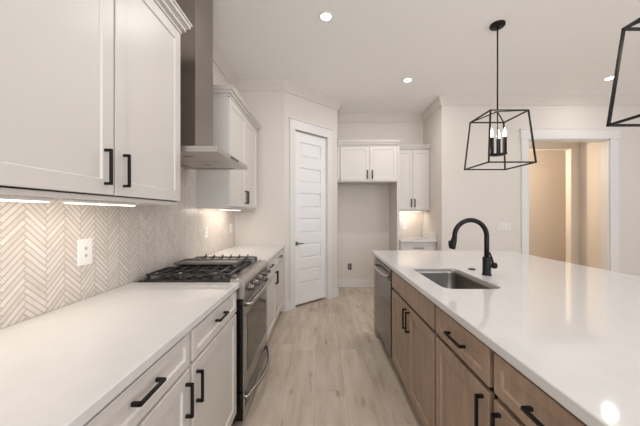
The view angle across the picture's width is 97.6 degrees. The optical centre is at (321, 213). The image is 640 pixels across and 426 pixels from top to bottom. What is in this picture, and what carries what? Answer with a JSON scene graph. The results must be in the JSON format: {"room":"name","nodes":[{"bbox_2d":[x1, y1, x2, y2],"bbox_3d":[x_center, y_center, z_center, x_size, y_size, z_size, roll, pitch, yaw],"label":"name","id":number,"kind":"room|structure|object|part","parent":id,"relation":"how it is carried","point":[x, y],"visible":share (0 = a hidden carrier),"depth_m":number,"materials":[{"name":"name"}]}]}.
{"room":"kitchen","nodes":[
{"label":"kitchen","id":0,"kind":"room"},
{"bbox_2d":[2,61,229,328],"bbox_3d":[-1.270,-0.235,0.250,0.140,3.150,7.200,0,0,0],"label":"wall","id":1,"kind":"structure","parent":0,"point":[218,77],"depth_m":3.19,"materials":[{"name":"paint"}]},
{"bbox_2d":[0,0,192,204],"bbox_3d":[-1.008,-0.628,1.181,0.366,1.144,1.206,0,0,0],"label":"upper cabinet","id":2,"kind":"object","parent":1,"relation":"attached to","point":[90,89],"visible":0.99,"depth_m":1.07,"materials":[{"name":"paint"}]},
{"bbox_2d":[0,195,52,202],"bbox_3d":[-0.965,-0.048,0.822,0.048,0.016,0.323,0,0,0],"label":"light bar","id":3,"kind":"object","parent":2,"relation":"attached to","point":[2,197],"visible":1,"depth_m":0.89,"materials":[{"name":"white plastic"}]},
{"bbox_2d":[0,199,48,202],"bbox_3d":[-0.965,-0.042,0.822,0.036,0.004,0.303,0,0,0],"label":"diffuser","id":4,"kind":"object","parent":3,"relation":"attached to","point":[12,200],"depth_m":0.90,"materials":[{"name":"white plastic"}]},
{"bbox_3d":[-0.884,-0.595,0.905,0.020,1.031,0.542,0,0,0],"label":"door","id":5,"kind":"part","parent":2,"relation":"part of","materials":[{"name":"white wood"}]},
{"bbox_2d":[61,199,136,205],"bbox_3d":[-0.965,-0.048,1.244,0.048,0.016,0.372,0,0,0],"label":"light bar","id":6,"kind":"object","parent":2,"relation":"attached to","point":[65,201],"visible":1,"depth_m":1.16,"materials":[{"name":"white plastic"}]},
{"bbox_2d":[64,203,134,205],"bbox_3d":[-0.965,-0.042,1.244,0.036,0.004,0.352,0,0,0],"label":"diffuser","id":7,"kind":"object","parent":6,"relation":"attached to","point":[111,204],"depth_m":1.25,"materials":[{"name":"white plastic"}]},
{"bbox_3d":[-0.859,-0.190,1.128,0.030,0.145,0.010,0,0,0],"label":"handle","id":8,"kind":"part","parent":2,"relation":"part of","materials":[{"name":"black metal"}]},
{"bbox_3d":[-0.859,-0.190,1.234,0.030,0.145,0.010,0,0,0],"label":"handle","id":9,"kind":"part","parent":2,"relation":"part of","materials":[{"name":"black metal"}]},
{"bbox_3d":[-0.884,-0.595,1.458,0.020,1.031,0.543,0,0,0],"label":"door","id":10,"kind":"part","parent":2,"relation":"part of","materials":[{"name":"white wood"}]},
{"bbox_3d":[-1.008,-1.157,1.181,0.366,0.085,1.206,0,0,0],"label":"crown","id":11,"kind":"part","parent":2,"relation":"part of","materials":[{"name":"paint"}]},
{"bbox_2d":[0,167,234,328],"bbox_3d":[-1.196,-0.217,1.675,0.008,1.286,4.350,0,0,0],"label":"tiled wall","id":12,"kind":"structure","parent":1,"relation":"attached to","point":[40,273],"depth_m":1.44,"materials":[{"name":"tile"}]},
{"bbox_2d":[77,238,91,265],"bbox_3d":[-1.187,0.190,1.405,0.008,0.130,0.082,0,0,0],"label":"wall outlet","id":13,"kind":"object","parent":12,"relation":"attached to","point":[84,246],"visible":1,"depth_m":1.40,"materials":[{"name":"white plastic"}]},
{"bbox_2d":[83,245,88,258],"bbox_3d":[-1.185,0.190,1.405,0.002,0.067,0.033,0,0,0],"label":"receptacle","id":14,"kind":"object","parent":13,"relation":"attached to","point":[85,247],"depth_m":1.40,"materials":[{"name":"white plastic"}]},
{"bbox_2d":[204,226,207,237],"bbox_3d":[-1.187,0.185,2.875,0.008,0.118,0.075,0,0,0],"label":"wall outlet","id":15,"kind":"object","parent":12,"relation":"attached to","point":[205,227],"visible":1,"depth_m":2.86,"materials":[{"name":"white plastic"}]},
{"bbox_2d":[175,0,247,169],"bbox_3d":[-0.925,-1.102,2.130,0.530,1.414,0.730,0,0,0],"label":"range hood","id":16,"kind":"object","parent":1,"relation":"attached to","point":[197,150],"visible":0.7,"depth_m":2.00,"materials":[{"name":"metal"}]},
{"bbox_2d":[213,39,237,87],"bbox_3d":[-1.163,-1.749,0.325,0.075,0.122,7.050,0,0,0],"label":"trim","id":17,"kind":"structure","parent":1,"relation":"attached to","point":[219,59],"depth_m":3.30,"materials":[{"name":"paint"}]},
{"bbox_2d":[196,85,261,209],"bbox_3d":[-1.008,-0.628,3.209,0.366,1.144,1.222,0,0,0],"label":"upper cabinet","id":18,"kind":"object","parent":1,"relation":"attached to","point":[235,126],"visible":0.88,"depth_m":2.73,"materials":[{"name":"paint"}]},
{"bbox_2d":[220,209,240,210],"bbox_3d":[-1.020,-0.048,3.150,0.048,0.016,0.600,0,0,0],"label":"light bar","id":19,"kind":"object","parent":18,"relation":"attached to","point":[220,209],"visible":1,"depth_m":3.16,"materials":[{"name":"white plastic"}]},
{"bbox_3d":[-0.884,-0.593,2.933,0.020,1.035,0.559,0,0,0],"label":"door","id":20,"kind":"part","parent":18,"relation":"part of","materials":[{"name":"white wood"}]},
{"bbox_3d":[-1.008,-1.157,3.209,0.366,0.085,1.222,0,0,0],"label":"crown","id":21,"kind":"part","parent":18,"relation":"part of","materials":[{"name":"paint"}]},
{"bbox_3d":[-0.884,-0.593,3.493,0.020,1.035,0.547,0,0,0],"label":"door","id":22,"kind":"part","parent":18,"relation":"part of","materials":[{"name":"white wood"}]},
{"bbox_2d":[235,91,284,301],"bbox_3d":[-0.927,-0.235,3.908,0.825,3.150,0.115,0,0,0],"label":"wall","id":23,"kind":"structure","parent":0,"point":[265,225],"depth_m":3.85,"materials":[{"name":"paint"}]},
{"bbox_2d":[236,80,285,90],"bbox_3d":[-0.843,-1.749,3.812,0.714,0.122,0.075,0,0,0],"label":"trim","id":24,"kind":"structure","parent":23,"relation":"attached to","point":[243,85],"depth_m":3.81,"materials":[{"name":"paint"}]},
{"bbox_2d":[280,302,284,311],"bbox_3d":[-0.552,1.272,3.842,0.095,0.135,0.016,0,0,0],"label":"baseboard","id":25,"kind":"structure","parent":23,"relation":"attached to","point":[283,306],"depth_m":3.83,"materials":[{"name":"paint"}]},
{"bbox_2d":[285,92,336,300],"bbox_3d":[-0.172,-0.235,4.247,1.044,3.150,0.115,0,0,-43],"label":"wall","id":26,"kind":"structure","parent":0,"point":[297,107],"depth_m":4.13,"materials":[{"name":"paint"}]},
{"bbox_2d":[295,131,325,304],"bbox_3d":[-0.165,0.060,4.199,0.632,2.500,0.096,0,0,-43],"label":"door","id":27,"kind":"structure","parent":26,"relation":"in","point":[310,150],"depth_m":4.20,"materials":[{"name":"paint"}]},
{"bbox_2d":[288,117,333,309],"bbox_3d":[-0.180,-0.005,4.216,0.862,2.690,0.149,0,0,-43],"label":"trim","id":28,"kind":"structure","parent":26,"relation":"attached to","point":[295,124],"depth_m":4.17,"materials":[{"name":"paint"}]},
{"bbox_2d":[285,288,338,311],"bbox_3d":[-0.122,1.272,4.202,1.056,0.135,0.019,0,0,-43],"label":"baseboard","id":29,"kind":"structure","parent":26,"relation":"attached to","point":[335,292],"depth_m":4.46,"materials":[{"name":"paint"}]},
{"bbox_2d":[285,80,341,109],"bbox_3d":[-0.106,-1.749,4.179,1.106,0.122,0.075,0,0,-43],"label":"trim","id":30,"kind":"structure","parent":26,"relation":"attached to","point":[290,87],"depth_m":4.13,"materials":[{"name":"paint"}]},
{"bbox_2d":[231,287,423,425],"bbox_3d":[2.850,1.400,1.850,8.700,0.120,10.700,0,0,0],"label":"floor","id":31,"kind":"structure","parent":0,"point":[328,366],"depth_m":2.34,"materials":[{"name":"wood"}]},
{"bbox_2d":[83,333,193,425],"bbox_3d":[-0.845,0.899,0.821,0.702,0.881,0.603,0,0,0],"label":"base cabinet","id":32,"kind":"object","parent":31,"relation":"on","point":[163,394],"visible":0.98,"depth_m":0.90,"materials":[{"name":"paint"}]},
{"bbox_3d":[-0.509,0.524,0.829,0.030,0.010,0.124,0,0,0],"label":"handle","id":33,"kind":"part","parent":32,"relation":"part of","materials":[{"name":"black metal"}]},
{"bbox_3d":[-0.534,0.917,0.821,0.020,0.610,0.579,0,0,0],"label":"door","id":34,"kind":"part","parent":32,"relation":"part of","materials":[{"name":"white wood"}]},
{"bbox_3d":[-0.509,0.718,1.078,0.030,0.132,0.010,0,0,0],"label":"handle","id":35,"kind":"part","parent":32,"relation":"part of","materials":[{"name":"black metal"}]},
{"bbox_2d":[138,254,270,422],"bbox_3d":[-0.792,0.849,2.131,0.775,0.982,0.758,0,0,0],"label":"gas range","id":36,"kind":"object","parent":31,"relation":"on","point":[252,349],"visible":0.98,"depth_m":1.91,"materials":[{"name":"silver metal"}]},
{"bbox_2d":[138,260,256,281],"bbox_3d":[-0.864,0.421,2.131,0.573,0.026,0.758,0,0,0],"label":"cooktop","id":37,"kind":"object","parent":36,"relation":"in","point":[244,266],"depth_m":1.83,"materials":[{"name":"black metal"}]},
{"bbox_3d":[-0.521,1.213,2.131,0.050,0.174,0.752,0,0,0],"label":"drawer","id":38,"kind":"part","parent":36,"relation":"part of","materials":[{"name":"black metal"}]},
{"bbox_3d":[-0.521,0.831,2.131,0.050,0.574,0.752,0,0,0],"label":"oven door","id":39,"kind":"part","parent":36,"relation":"part of","materials":[{"name":"silver metal"}]},
{"bbox_3d":[-0.527,0.471,2.131,0.096,0.125,0.758,0,0,0],"label":"control panel","id":40,"kind":"part","parent":36,"relation":"part of","materials":[{"name":"metal"}]},
{"bbox_3d":[-0.465,0.484,1.850,0.043,0.054,0.054,0,0,0],"label":"knob","id":41,"kind":"part","parent":36,"relation":"part of","materials":[{"name":"silver metal"}]},
{"bbox_3d":[-0.465,0.484,1.985,0.043,0.054,0.054,0,0,0],"label":"knob","id":42,"kind":"part","parent":36,"relation":"part of","materials":[{"name":"silver metal"}]},
{"bbox_3d":[-0.469,0.578,2.131,0.060,0.034,0.710,0,0,0],"label":"handle","id":43,"kind":"part","parent":36,"relation":"part of","materials":[{"name":"metal"}]},
{"bbox_3d":[-0.453,1.168,2.131,0.096,0.026,0.718,0,0,0],"label":"handle","id":44,"kind":"part","parent":36,"relation":"part of","materials":[{"name":"metal"}]},
{"bbox_3d":[-0.465,0.484,2.131,0.043,0.054,0.054,0,0,0],"label":"knob","id":45,"kind":"part","parent":36,"relation":"part of","materials":[{"name":"silver metal"}]},
{"bbox_2d":[187,291,235,425],"bbox_3d":[-0.845,0.899,1.427,0.702,0.881,0.602,0,0,0],"label":"base cabinet","id":46,"kind":"object","parent":31,"relation":"on","point":[212,367],"visible":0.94,"depth_m":1.40,"materials":[{"name":"paint"}]},
{"bbox_3d":[-0.509,0.718,1.170,0.030,0.132,0.010,0,0,0],"label":"handle","id":47,"kind":"part","parent":46,"relation":"part of","materials":[{"name":"black metal"}]},
{"bbox_3d":[-0.534,0.535,1.427,0.020,0.126,0.578,0,0,0],"label":"drawer","id":48,"kind":"part","parent":46,"relation":"part of","materials":[{"name":"white wood"}]},
{"bbox_3d":[-0.509,0.524,1.435,0.030,0.010,0.124,0,0,0],"label":"handle","id":49,"kind":"part","parent":46,"relation":"part of","materials":[{"name":"black metal"}]},
{"bbox_2d":[267,249,282,340],"bbox_3d":[-0.845,0.899,3.167,0.702,0.881,1.265,0,0,0],"label":"base cabinet","id":50,"kind":"object","parent":31,"relation":"on","point":[275,287],"visible":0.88,"depth_m":3.11,"materials":[{"name":"paint"}]},
{"bbox_2d":[207,245,283,260],"bbox_3d":[-0.853,0.442,3.181,0.676,0.032,1.334,0,0,0],"label":"countertop","id":51,"kind":"structure","parent":50,"relation":"on","point":[263,252],"depth_m":3.18,"materials":[{"name":"white stone"}]},
{"bbox_3d":[-0.534,0.535,2.851,0.020,0.126,0.608,0,0,0],"label":"drawer","id":52,"kind":"part","parent":50,"relation":"part of","materials":[{"name":"white wood"}]},
{"bbox_3d":[-0.534,0.917,2.855,0.020,0.610,0.616,0,0,0],"label":"door","id":53,"kind":"part","parent":50,"relation":"part of","materials":[{"name":"white wood"}]},
{"bbox_3d":[-0.534,0.535,3.473,0.020,0.126,0.595,0,0,0],"label":"drawer","id":54,"kind":"part","parent":50,"relation":"part of","materials":[{"name":"white wood"}]},
{"bbox_3d":[-0.534,0.917,3.469,0.020,0.610,0.603,0,0,0],"label":"door","id":55,"kind":"part","parent":50,"relation":"part of","materials":[{"name":"white wood"}]},
{"bbox_2d":[337,140,399,250],"bbox_3d":[0.761,0.069,4.840,1.013,2.542,0.619,0,0,0],"label":"upper cabinet","id":56,"kind":"object","parent":31,"relation":"on","point":[358,161],"visible":0.88,"depth_m":4.59,"materials":[{"name":"paint"}]},
{"bbox_3d":[0.541,-0.826,4.589,0.473,0.563,0.020,0,0,0],"label":"door","id":57,"kind":"part","parent":56,"relation":"part of","materials":[{"name":"white wood"}]},
{"bbox_3d":[0.761,-1.159,4.838,1.012,0.085,0.616,0,0,0],"label":"crown","id":58,"kind":"part","parent":56,"relation":"part of","materials":[{"name":"paint"}]},
{"bbox_3d":[1.005,-0.826,4.589,0.442,0.563,0.020,0,0,0],"label":"door","id":59,"kind":"part","parent":56,"relation":"part of","materials":[{"name":"white wood"}]},
{"bbox_3d":[1.249,0.112,4.867,0.038,2.457,0.564,0,0,0],"label":"panel","id":60,"kind":"part","parent":56,"relation":"part of","materials":[{"name":"paint"}]},
{"bbox_2d":[374,256,380,337],"bbox_3d":[1.224,0.899,3.091,1.272,0.881,0.138,0,0,0],"label":"island end panel","id":61,"kind":"object","parent":31,"relation":"on","point":[376,332],"visible":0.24,"depth_m":3.08,"materials":[{"name":"brown wood"}]},
{"bbox_2d":[373,258,395,357],"bbox_3d":[0.859,0.906,2.693,0.662,0.868,0.642,0,0,0],"label":"dishwasher","id":62,"kind":"object","parent":31,"relation":"on","point":[384,287],"visible":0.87,"depth_m":2.61,"materials":[{"name":"silver metal"}]},
{"bbox_3d":[0.558,0.540,2.695,0.059,0.026,0.555,0,0,0],"label":"handle","id":63,"kind":"part","parent":62,"relation":"part of","materials":[{"name":"metal"}]},
{"bbox_3d":[0.597,0.521,2.693,0.028,0.087,0.638,0,0,0],"label":"control panel","id":64,"kind":"part","parent":62,"relation":"part of","materials":[{"name":"metal"}]},
{"bbox_2d":[392,271,440,425],"bbox_3d":[0.881,0.899,1.911,0.651,0.881,0.902,0,0,0],"label":"base cabinet","id":65,"kind":"object","parent":31,"relation":"on","point":[414,334],"visible":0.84,"depth_m":1.76,"materials":[{"name":"brown wood"}]},
{"bbox_3d":[0.596,0.927,2.131,0.020,0.590,0.436,0,0,0],"label":"door","id":66,"kind":"part","parent":65,"relation":"part of","materials":[{"name":"brown wood"}]},
{"bbox_3d":[0.571,0.727,1.944,0.030,0.140,0.010,0,0,0],"label":"handle","id":67,"kind":"part","parent":65,"relation":"part of","materials":[{"name":"black metal"}]},
{"bbox_3d":[0.571,0.727,1.878,0.030,0.140,0.010,0,0,0],"label":"handle","id":68,"kind":"part","parent":65,"relation":"part of","materials":[{"name":"black metal"}]},
{"bbox_3d":[0.596,0.927,1.691,0.020,0.590,0.436,0,0,0],"label":"door","id":69,"kind":"part","parent":65,"relation":"part of","materials":[{"name":"brown wood"}]},
{"bbox_2d":[371,251,639,425],"bbox_3d":[1.367,0.442,1.560,1.585,0.032,3.420,0,0,0],"label":"countertop","id":70,"kind":"structure","parent":65,"relation":"on","point":[573,330],"depth_m":1.13,"materials":[{"name":"white stone"}]},
{"bbox_2d":[415,269,499,288],"bbox_3d":[0.870,0.546,1.895,0.334,0.224,0.604,0,0,0],"label":"sink","id":71,"kind":"object","parent":70,"relation":"in","point":[446,278],"visible":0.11,"depth_m":2.18,"materials":[{"name":"metal"}]},
{"bbox_2d":[448,218,497,275],"bbox_3d":[1.050,0.226,1.955,0.333,0.399,0.062,0,0,0],"label":"faucet","id":72,"kind":"object","parent":70,"relation":"on","point":[488,263],"visible":1,"depth_m":1.94,"materials":[{"name":"black metal"}]},
{"bbox_3d":[1.191,0.324,1.955,0.052,0.115,0.042,0,0,0],"label":"lever","id":73,"kind":"part","parent":72,"relation":"part of","materials":[{"name":"black metal"}]},
{"bbox_2d":[399,242,435,250],"bbox_3d":[1.564,0.899,4.827,0.584,0.881,0.626,0,0,0],"label":"base cabinet","id":74,"kind":"object","parent":31,"relation":"on","point":[403,246],"visible":0.27,"depth_m":4.55,"materials":[{"name":"paint"}]},
{"bbox_2d":[399,232,436,241],"bbox_3d":[1.564,0.391,4.830,0.588,0.134,0.621,0,0,0],"label":"countertop","id":75,"kind":"structure","parent":74,"relation":"on","point":[426,237],"depth_m":4.68,"materials":[{"name":"white stone"}]},
{"bbox_2d":[436,306,501,425],"bbox_3d":[0.881,0.899,1.214,0.651,0.881,0.484,0,0,0],"label":"base cabinet","id":76,"kind":"object","parent":31,"relation":"on","point":[465,395],"visible":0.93,"depth_m":1.20,"materials":[{"name":"brown wood"}]},
{"bbox_3d":[0.571,0.543,1.214,0.030,0.010,0.145,0,0,0],"label":"handle","id":77,"kind":"part","parent":76,"relation":"part of","materials":[{"name":"black metal"}]},
{"bbox_3d":[0.596,0.542,1.214,0.020,0.136,0.458,0,0,0],"label":"drawer","id":78,"kind":"part","parent":76,"relation":"part of","materials":[{"name":"brown wood"}]},
{"bbox_3d":[0.596,0.927,1.214,0.020,0.590,0.458,0,0,0],"label":"door","id":79,"kind":"part","parent":76,"relation":"part of","materials":[{"name":"brown wood"}]},
{"bbox_3d":[0.571,0.727,1.019,0.030,0.140,0.010,0,0,0],"label":"handle","id":80,"kind":"part","parent":76,"relation":"part of","materials":[{"name":"black metal"}]},
{"bbox_2d":[490,353,587,425],"bbox_3d":[0.881,0.899,0.714,0.651,0.881,0.509,0,0,0],"label":"base cabinet","id":81,"kind":"object","parent":31,"relation":"on","point":[523,403],"visible":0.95,"depth_m":0.83,"materials":[{"name":"brown wood"}]},
{"bbox_3d":[0.571,0.727,0.921,0.030,0.140,0.010,0,0,0],"label":"handle","id":82,"kind":"part","parent":81,"relation":"part of","materials":[{"name":"black metal"}]},
{"bbox_3d":[0.596,0.927,0.714,0.020,0.590,0.483,0,0,0],"label":"door","id":83,"kind":"part","parent":81,"relation":"part of","materials":[{"name":"brown wood"}]},
{"bbox_3d":[0.571,0.543,0.714,0.030,0.010,0.145,0,0,0],"label":"handle","id":84,"kind":"part","parent":81,"relation":"part of","materials":[{"name":"black metal"}]},
{"bbox_3d":[-0.845,0.899,0.208,0.702,0.881,0.615,0,0,0],"label":"base cabinet","id":85,"kind":"object","parent":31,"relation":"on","visible":0},
{"bbox_2d":[0,282,238,425],"bbox_3d":[-0.853,0.442,0.799,0.676,0.032,1.898,0,0,0],"label":"countertop","id":86,"kind":"structure","parent":85,"relation":"on","point":[61,366],"depth_m":0.91,"materials":[{"name":"white stone"}]},
{"bbox_2d":[337,122,422,279],"bbox_3d":[1.060,-0.235,5.210,1.840,3.150,0.120,0,0,0],"label":"wall","id":87,"kind":"structure","parent":0,"point":[367,205],"depth_m":5.15,"materials":[{"name":"paint"}]},
{"bbox_2d":[337,280,373,286],"bbox_3d":[0.740,1.272,5.137,0.980,0.135,0.026,0,0,0],"label":"baseboard","id":88,"kind":"structure","parent":87,"relation":"attached to","point":[340,283],"depth_m":5.13,"materials":[{"name":"paint"}]},
{"bbox_2d":[337,114,422,121],"bbox_3d":[1.055,-1.749,5.112,1.610,0.122,0.075,0,0,0],"label":"trim","id":89,"kind":"structure","parent":87,"relation":"attached to","point":[342,117],"depth_m":5.11,"materials":[{"name":"paint"}]},
{"bbox_2d":[399,211,422,236],"bbox_3d":[1.566,0.173,5.146,0.588,0.506,0.008,0,0,0],"label":"tiled wall","id":90,"kind":"structure","parent":87,"relation":"attached to","point":[414,220],"depth_m":5.14,"materials":[{"name":"tile"}]},
{"bbox_2d":[402,222,406,228],"bbox_3d":[1.515,0.215,5.137,0.075,0.118,0.008,0,0,0],"label":"wall outlet","id":91,"kind":"object","parent":90,"relation":"attached to","point":[404,224],"visible":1,"depth_m":5.14,"materials":[{"name":"white plastic"}]},
{"bbox_2d":[397,145,430,210],"bbox_3d":[1.564,-0.619,4.955,0.584,1.126,0.370,0,0,0],"label":"upper cabinet","id":92,"kind":"object","parent":87,"relation":"attached to","point":[414,160],"visible":0.83,"depth_m":4.83,"materials":[{"name":"paint"}]},
{"bbox_3d":[1.420,-0.586,4.829,0.284,1.028,0.020,0,0,0],"label":"door","id":93,"kind":"part","parent":92,"relation":"part of","materials":[{"name":"white wood"}]},
{"bbox_3d":[1.564,-1.145,4.955,0.584,0.075,0.370,0,0,0],"label":"crown","id":94,"kind":"part","parent":92,"relation":"part of","materials":[{"name":"paint"}]},
{"bbox_3d":[1.710,-0.586,4.829,0.285,1.028,0.020,0,0,0],"label":"door","id":95,"kind":"part","parent":92,"relation":"part of","materials":[{"name":"white wood"}]},
{"bbox_2d":[213,0,639,113],"bbox_3d":[2.850,-1.870,1.850,8.700,0.120,10.700,0,0,0],"label":"ceiling","id":96,"kind":"structure","parent":0,"point":[360,58],"depth_m":2.99,"materials":[{"name":"paint"}]},
{"bbox_2d":[319,11,332,21],"bbox_3d":[0.037,-1.806,2.566,0.132,0.008,0.132,0,0,0],"label":"recessed light","id":97,"kind":"object","parent":96,"relation":"in","point":[325,16],"visible":1,"depth_m":2.56,"materials":[{"name":"white plastic"}]},
{"bbox_2d":[402,78,412,81],"bbox_3d":[1.155,-1.806,3.780,0.132,0.008,0.132,0,0,0],"label":"recessed light","id":98,"kind":"object","parent":96,"relation":"in","point":[405,79],"visible":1,"depth_m":3.78,"materials":[{"name":"white"}]},
{"bbox_2d":[464,20,536,169],"bbox_3d":[1.676,-1.130,2.674,0.428,1.359,0.428,0,0,0],"label":"pendant light","id":99,"kind":"object","parent":96,"relation":"hanging from","point":[497,25],"visible":1,"depth_m":2.65,"materials":[{"name":"black metal"}]},
{"bbox_3d":[1.676,-0.769,2.674,0.011,0.418,0.010,0,0,0],"label":"stem","id":100,"kind":"part","parent":99,"relation":"part of","materials":[{"name":"black metal"}]},
{"bbox_3d":[1.676,-1.379,2.674,0.013,0.822,0.012,0,0,0],"label":"rod","id":101,"kind":"part","parent":99,"relation":"part of","materials":[{"name":"black metal"}]},
{"bbox_2d":[490,127,506,156],"bbox_3d":[1.673,-0.686,2.674,0.154,0.267,0.132,0,0,0],"label":"bulbs","id":102,"kind":"object","parent":99,"relation":"on","point":[504,139],"depth_m":2.65,"materials":[{"name":"white glass"}]},
{"bbox_2d":[603,76,613,80],"bbox_3d":[3.830,-1.806,3.730,0.132,0.008,0.132,0,0,0],"label":"recessed light","id":103,"kind":"object","parent":96,"relation":"in","point":[609,77],"visible":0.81,"depth_m":3.72,"materials":[{"name":"white"}]},
{"bbox_2d":[606,17,639,126],"bbox_3d":[1.684,-1.130,1.235,0.428,1.359,0.428,0,0,0],"label":"pendant light","id":104,"kind":"object","parent":96,"relation":"hanging from","point":[628,27],"visible":1,"depth_m":1.42,"materials":[{"name":"black metal"}]},
{"bbox_2d":[423,105,448,250],"bbox_3d":[1.920,-0.235,4.750,0.120,3.150,0.800,0,0,0],"label":"wall","id":105,"kind":"structure","parent":0,"point":[436,126],"depth_m":4.47,"materials":[{"name":"paint"}]},
{"bbox_2d":[421,96,441,121],"bbox_3d":[1.823,-1.749,4.713,0.075,0.122,0.875,0,0,0],"label":"trim","id":106,"kind":"structure","parent":105,"relation":"attached to","point":[436,103],"depth_m":4.66,"materials":[{"name":"paint"}]},
{"bbox_2d":[449,105,639,276],"bbox_3d":[4.240,-0.235,4.410,4.520,3.150,0.120,0,0,0],"label":"wall","id":107,"kind":"structure","parent":0,"point":[491,197],"depth_m":4.35,"materials":[{"name":"paint"}]},
{"bbox_2d":[497,223,510,229],"bbox_3d":[2.821,0.194,4.345,0.202,0.093,0.009,0,0,0],"label":"light switch","id":108,"kind":"object","parent":107,"relation":"attached to","point":[500,226],"visible":1,"depth_m":4.34,"materials":[{"name":"white plastic"}]},
{"bbox_2d":[439,95,639,104],"bbox_3d":[4.143,-1.749,4.312,4.715,0.122,0.075,0,0,0],"label":"trim","id":109,"kind":"structure","parent":107,"relation":"attached to","point":[444,99],"depth_m":4.30,"materials":[{"name":"paint"}]},
{"bbox_2d":[519,128,621,272],"bbox_3d":[3.845,0.007,4.396,1.561,2.665,0.149,0,0,0],"label":"trim","id":110,"kind":"structure","parent":107,"relation":"attached to","point":[602,135],"depth_m":4.33,"materials":[{"name":"paint"}]},
{"bbox_2d":[529,142,579,264],"bbox_3d":[3.960,-0.235,6.010,4.120,3.150,1.420,0,0,0],"label":"wall","id":111,"kind":"structure","parent":0,"point":[547,177],"depth_m":6.60,"materials":[{"name":"paint"}]},
{"bbox_2d":[529,142,577,263],"bbox_3d":[4.005,-0.020,5.338,1.650,2.720,0.124,0,0,0],"label":"trim","id":112,"kind":"structure","parent":111,"relation":"attached to","point":[570,147],"depth_m":5.28,"materials":[{"name":"paint"}]},
{"bbox_2d":[580,142,600,268],"bbox_3d":[4.940,-0.235,4.935,0.120,3.150,0.930,0,0,0],"label":"wall","id":113,"kind":"structure","parent":0,"point":[590,152],"depth_m":5.09,"materials":[{"name":"paint"}]},
{"bbox_3d":[0.195,-0.235,4.855,0.110,3.150,0.590,0,0,0],"label":"wall","id":114,"kind":"structure","parent":0,"visible":0},
{"bbox_2d":[337,104,341,118],"bbox_3d":[0.287,-1.749,4.839,0.075,0.122,0.623,0,0,0],"label":"trim","id":115,"kind":"structure","parent":114,"relation":"attached to","point":[339,109],"depth_m":4.75,"materials":[{"name":"paint"}]}
]}

